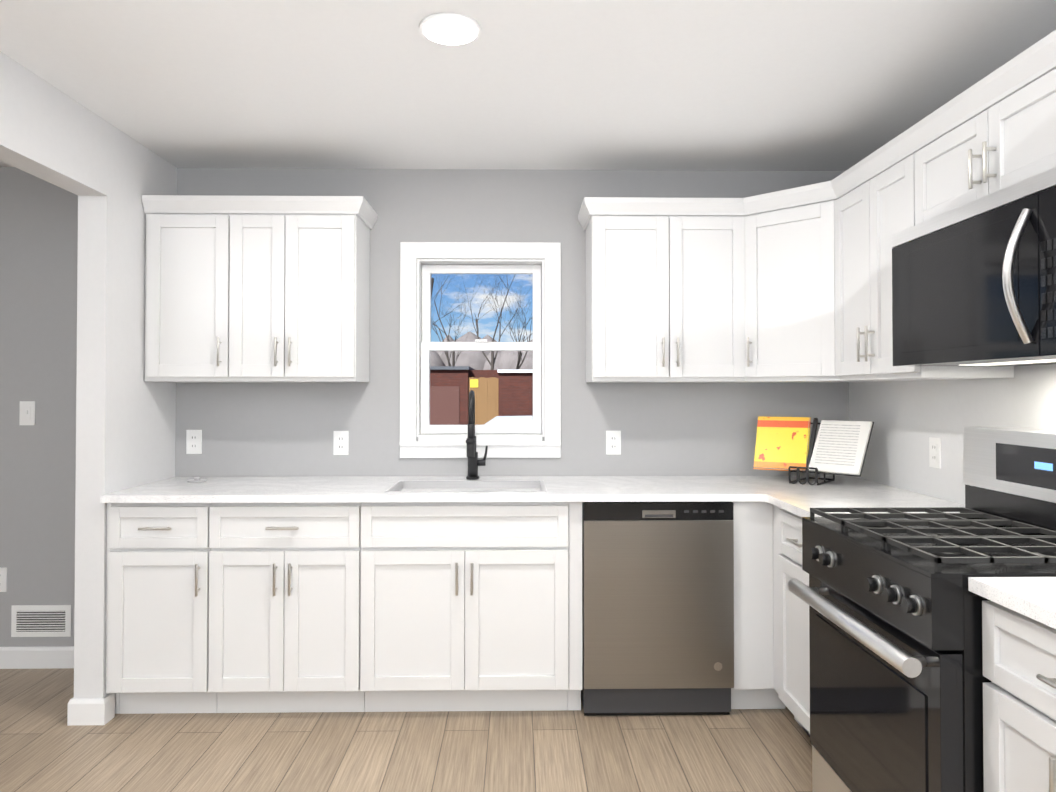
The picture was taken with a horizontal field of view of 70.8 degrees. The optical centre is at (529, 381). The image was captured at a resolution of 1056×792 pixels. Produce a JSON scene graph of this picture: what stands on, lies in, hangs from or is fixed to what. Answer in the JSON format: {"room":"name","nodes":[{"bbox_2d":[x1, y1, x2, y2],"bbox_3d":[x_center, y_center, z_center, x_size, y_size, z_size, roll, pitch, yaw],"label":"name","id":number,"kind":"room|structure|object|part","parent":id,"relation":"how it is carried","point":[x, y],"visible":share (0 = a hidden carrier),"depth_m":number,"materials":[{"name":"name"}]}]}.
{"room":"kitchen","nodes":[
{"label":"kitchen","id":0,"kind":"room"},
{"bbox_2d":[0,51,176,698],"bbox_3d":[-1.714,0.124,0.552,0.115,2.405,6.060,0,-1,-1],"label":"wall","id":1,"kind":"structure","parent":0,"point":[108,173],"depth_m":2.97,"materials":[{"name":"paint"}]},
{"bbox_2d":[0,668,811,791],"bbox_3d":[-1.456,1.357,0.564,6.384,0.060,6.310,0,-1,-1],"label":"floor","id":2,"kind":"structure","parent":0,"point":[44,747],"depth_m":2.73,"materials":[{"name":"brown wood"}]},
{"bbox_2d":[100,502,223,713],"bbox_3d":[-1.466,0.926,3.265,0.471,0.878,0.618,0,-1,-1],"label":"base cabinet","id":3,"kind":"object","parent":2,"relation":"on","point":[165,563],"depth_m":2.96,"materials":[{"name":"white wood"}]},
{"bbox_2d":[224,502,375,712],"bbox_3d":[-0.987,0.926,3.273,0.720,0.878,0.618,0,-1,-1],"label":"base cabinet","id":4,"kind":"object","parent":2,"relation":"on","point":[344,594],"depth_m":2.97,"materials":[{"name":"white wood"}]},
{"bbox_2d":[376,502,582,711],"bbox_3d":[-0.268,0.927,3.285,0.953,0.878,0.618,0,-1,-1],"label":"base cabinet","id":5,"kind":"object","parent":2,"relation":"on","point":[479,604],"depth_m":2.99,"materials":[{"name":"white wood"}]},
{"bbox_2d":[100,476,763,501],"bbox_3d":[-0.381,0.470,3.276,2.640,0.030,0.646,0,-1,-1],"label":"countertop","id":6,"kind":"structure","parent":5,"relation":"on","point":[312,488],"depth_m":3.05,"materials":[{"name":"white stone"}]},
{"bbox_2d":[388,478,547,489],"bbox_3d":[-0.263,0.560,3.217,0.662,0.216,0.382,0,-1,-1],"label":"sink","id":7,"kind":"object","parent":6,"relation":"in","point":[401,483],"depth_m":3.39,"materials":[{"name":"white ceramic"}]},
{"bbox_2d":[464,390,487,477],"bbox_3d":[-0.247,0.249,3.422,0.101,0.416,0.200,0,-1,-1],"label":"faucet","id":8,"kind":"object","parent":6,"relation":"on","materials":[{"name":"black metal"}]},
{"bbox_2d":[581,501,733,715],"bbox_3d":[0.514,0.929,3.279,0.604,0.872,0.602,0,-1,-1],"label":"dishwasher","id":9,"kind":"object","parent":2,"relation":"on","point":[658,603],"visible":1,"depth_m":2.99,"materials":[{"name":"silver metal"}]},
{"bbox_2d":[733,502,771,708],"bbox_3d":[1.277,0.927,3.312,0.580,0.878,0.618,0,-1,-1],"label":"base cabinet","id":10,"kind":"object","parent":2,"relation":"on","point":[752,520],"depth_m":3.02,"materials":[{"name":"white wood"}]},
{"bbox_2d":[724,475,964,517],"bbox_3d":[1.258,0.467,3.019,0.628,0.030,1.216,0,-1,-1],"label":"countertop","id":11,"kind":"structure","parent":10,"relation":"on","point":[845,491],"depth_m":2.96,"materials":[{"name":"white stone"}]},
{"bbox_2d":[753,416,873,484],"bbox_3d":[1.276,0.309,3.354,0.509,0.292,0.250,-1,-1,39],"label":"book stand","id":12,"kind":"object","parent":11,"relation":"on","point":[838,448],"visible":1,"depth_m":3.33,"materials":[{"name":"paper"}]},
{"bbox_2d":[772,506,809,736],"bbox_3d":[1.276,0.918,2.663,0.600,0.878,0.508,0,-1,-1],"label":"base cabinet","id":13,"kind":"object","parent":2,"relation":"on","point":[790,614],"depth_m":2.81,"materials":[{"name":"white wood"}]},
{"bbox_2d":[787,427,1055,791],"bbox_3d":[1.195,0.745,2.024,0.733,1.205,0.748,0,-1,-1],"label":"range","id":14,"kind":"object","parent":2,"relation":"on","point":[898,679],"visible":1,"depth_m":1.94,"materials":[{"name":"black metal"}]},
{"bbox_2d":[968,577,1055,791],"bbox_3d":[1.282,0.883,1.350,0.638,0.910,0.577,0,-1,-1],"label":"base cabinet","id":15,"kind":"object","parent":2,"relation":"on","point":[1019,672],"visible":1,"depth_m":1.53,"materials":[{"name":"white wood"}]},
{"bbox_2d":[968,577,1055,628],"bbox_3d":[1.287,0.443,1.356,0.628,0.030,0.577,0,-1,-1],"label":"countertop","id":16,"kind":"structure","parent":15,"relation":"on","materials":[{"name":"stone"}]},
{"bbox_2d":[0,167,848,646],"bbox_3d":[-1.509,0.168,3.661,6.384,2.405,0.150,0,-1,-1],"label":"wall","id":17,"kind":"structure","parent":0,"point":[666,429],"depth_m":3.60,"materials":[{"name":"grey paint"}]},
{"bbox_2d":[0,567,6,591],"bbox_3d":[-2.540,0.949,3.552,0.072,0.116,0.008,0,-1,-1],"label":"electrical outlet","id":18,"kind":"object","parent":17,"relation":"attached to","point":[3,579],"visible":1,"depth_m":3.55,"materials":[{"name":"plastic"}]},
{"bbox_2d":[19,401,34,424],"bbox_3d":[-2.414,0.153,3.563,0.072,0.116,0.012,0,-1,-1],"label":"light switch","id":19,"kind":"object","parent":17,"relation":"attached to","point":[27,413],"visible":1,"depth_m":3.56,"materials":[{"name":"plastic"}]},
{"bbox_2d":[11,605,70,636],"bbox_3d":[-2.340,1.147,3.552,0.280,0.150,0.010,0,-1,-1],"label":"air vent","id":20,"kind":"object","parent":17,"relation":"in","point":[40,620],"visible":1,"depth_m":3.55,"materials":[{"name":"plastic"}]},
{"bbox_2d":[0,646,114,725],"bbox_3d":[-3.140,1.315,3.227,2.904,0.100,0.627,0,-1,-1],"label":"baseboard","id":21,"kind":"structure","parent":17,"relation":"attached to","point":[94,711],"depth_m":3.54,"materials":[{"name":"white wood"}]},
{"bbox_2d":[186,430,201,453],"bbox_3d":[-1.618,0.292,3.578,0.072,0.116,0.008,0,-1,-1],"label":"electrical outlet","id":22,"kind":"object","parent":17,"relation":"attached to","point":[193,441],"visible":1,"depth_m":3.58,"materials":[{"name":"plastic"}]},
{"bbox_2d":[142,195,377,381],"bbox_3d":[-1.219,-0.405,3.414,0.967,0.815,0.362,0,-1,-1],"label":"upper cabinet","id":23,"kind":"object","parent":17,"relation":"attached to","point":[257,288],"visible":1,"depth_m":3.27,"materials":[{"name":"white wood"}]},
{"bbox_2d":[333,431,348,454],"bbox_3d":[-0.913,0.298,3.590,0.072,0.116,0.008,0,-1,-1],"label":"electrical outlet","id":24,"kind":"object","parent":17,"relation":"attached to","point":[340,442],"visible":1,"depth_m":3.59,"materials":[{"name":"plastic"}]},
{"bbox_2d":[399,242,560,457],"bbox_3d":[-0.240,-0.152,3.672,0.778,1.045,0.181,0,-1,-1],"label":"window","id":25,"kind":"structure","parent":17,"relation":"in","point":[415,257],"depth_m":3.60,"materials":[{"name":"white wood"}]},
{"bbox_3d":[-0.240,-0.162,3.687,0.594,0.839,0.090,0,-1,-1],"label":"window sash","id":26,"kind":"part","parent":25,"relation":"part of","materials":[{"name":"white wood"}]},
{"bbox_2d":[606,431,620,454],"bbox_3d":[0.407,0.298,3.612,0.072,0.116,0.008,0,-1,-1],"label":"electrical outlet","id":27,"kind":"object","parent":17,"relation":"attached to","point":[613,442],"visible":1,"depth_m":3.61,"materials":[{"name":"plastic"}]},
{"bbox_2d":[582,197,653,381],"bbox_3d":[0.474,-0.405,3.461,0.400,0.816,0.327,0,-1,-1],"label":"upper cabinet","id":28,"kind":"object","parent":17,"relation":"attached to","point":[619,230],"depth_m":3.31,"materials":[{"name":"white wood"}]},
{"bbox_2d":[654,197,733,381],"bbox_3d":[0.784,-0.405,3.446,0.446,0.816,0.367,0,-1,-1],"label":"upper cabinet","id":29,"kind":"object","parent":17,"relation":"attached to","point":[694,237],"depth_m":3.31,"materials":[{"name":"white wood"}]},
{"bbox_2d":[0,0,1055,170],"bbox_3d":[-1.456,-1.128,0.599,6.384,0.100,6.310,0,-1,-1],"label":"ceiling","id":30,"kind":"structure","parent":0,"point":[773,85],"depth_m":2.55,"materials":[{"name":"paint"}]},
{"bbox_2d":[419,13,480,45],"bbox_3d":[-0.238,-1.048,2.219,0.184,0.012,0.184,0,-1,-1],"label":"recessed light","id":31,"kind":"object","parent":30,"relation":"in","point":[450,29],"visible":1,"depth_m":2.20,"materials":[{"name":"white plastic"}]},
{"bbox_2d":[849,364,1055,503],"bbox_3d":[1.677,0.124,0.561,0.120,2.405,6.160,0,-1,-1],"label":"wall","id":32,"kind":"structure","parent":0,"point":[908,418],"depth_m":2.87,"materials":[{"name":"paint"}]},
{"bbox_2d":[734,182,829,381],"bbox_3d":[1.235,-0.407,3.307,0.662,0.816,0.661,0,-1,-1],"label":"upper cabinet","id":33,"kind":"object","parent":32,"relation":"attached to","point":[791,285],"depth_m":3.19,"materials":[{"name":"white wood"}]},
{"bbox_2d":[826,128,1013,381],"bbox_3d":[1.392,-0.415,2.755,0.367,0.816,0.657,0,-1,-1],"label":"upper cabinet","id":34,"kind":"object","parent":32,"relation":"attached to","point":[868,203],"depth_m":2.73,"materials":[{"name":"white wood"}]},
{"bbox_2d":[929,437,940,468],"bbox_3d":[1.572,0.277,2.882,0.008,0.116,0.072,0,-1,-1],"label":"electrical outlet","id":35,"kind":"object","parent":32,"relation":"attached to","point":[934,452],"visible":1,"depth_m":2.88,"materials":[{"name":"plastic"}]},
{"bbox_2d":[910,30,1055,226],"bbox_3d":[1.424,-0.659,2.047,0.327,0.348,0.760,0,-1,-1],"label":"upper cabinet","id":36,"kind":"object","parent":32,"relation":"attached to","point":[999,133],"depth_m":2.03,"materials":[{"name":"white wood"}]},
{"bbox_2d":[891,167,1055,365],"bbox_3d":[1.353,-0.266,2.041,0.468,0.428,0.748,0,-1,-1],"label":"microwave","id":37,"kind":"object","parent":36,"relation":"attached to","point":[973,283],"visible":1,"depth_m":1.95,"materials":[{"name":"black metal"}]},
{"label":"outside","id":38,"kind":"structure","parent":0,"visible":0},
{"bbox_3d":[-1.010,2.797,61.822,120.000,0.200,116.180,0,-1,-1],"label":"ground","id":39,"kind":"structure","parent":38,"visible":0},
{"bbox_2d":[430,366,532,424],"bbox_3d":[-3.664,0.854,41.888,18.400,3.120,8.400,0,-1,-1],"label":"building","id":40,"kind":"structure","parent":39,"relation":"on","point":[524,388],"depth_m":37.90,"materials":[{"name":"brick"}]},
{"bbox_2d":[430,331,532,369],"bbox_3d":[-2.931,-1.094,69.779,56.433,7.808,12.780,0,-1,-1],"label":"tree","id":41,"kind":"object","parent":39,"relation":"on","point":[509,362],"depth_m":65.73,"materials":[{"name":"plant"}]},
{"bbox_2d":[431,274,532,369],"bbox_3d":[-4.400,-5.715,42.901,14.280,16.322,37.239,0,-1,-1],"label":"trees","id":42,"kind":"object","parent":39,"relation":"on","point":[493,359],"depth_m":54.11,"materials":[{"name":"brown plant"}]},
{"bbox_2d":[468,377,498,424],"bbox_3d":[-2.373,1.069,38.041,1.550,2.580,0.130,0,-1,-1],"label":"fence","id":43,"kind":"object","parent":39,"relation":"on","point":[480,383],"depth_m":38.01,"materials":[{"name":"brown wood"}]},
{"bbox_2d":[484,416,532,424],"bbox_3d":[-0.148,1.229,10.411,4.320,1.465,1.790,0,-1,-1],"label":"snow","id":44,"kind":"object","parent":39,"relation":"on","point":[521,420],"depth_m":9.55,"materials":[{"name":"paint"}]}
]}

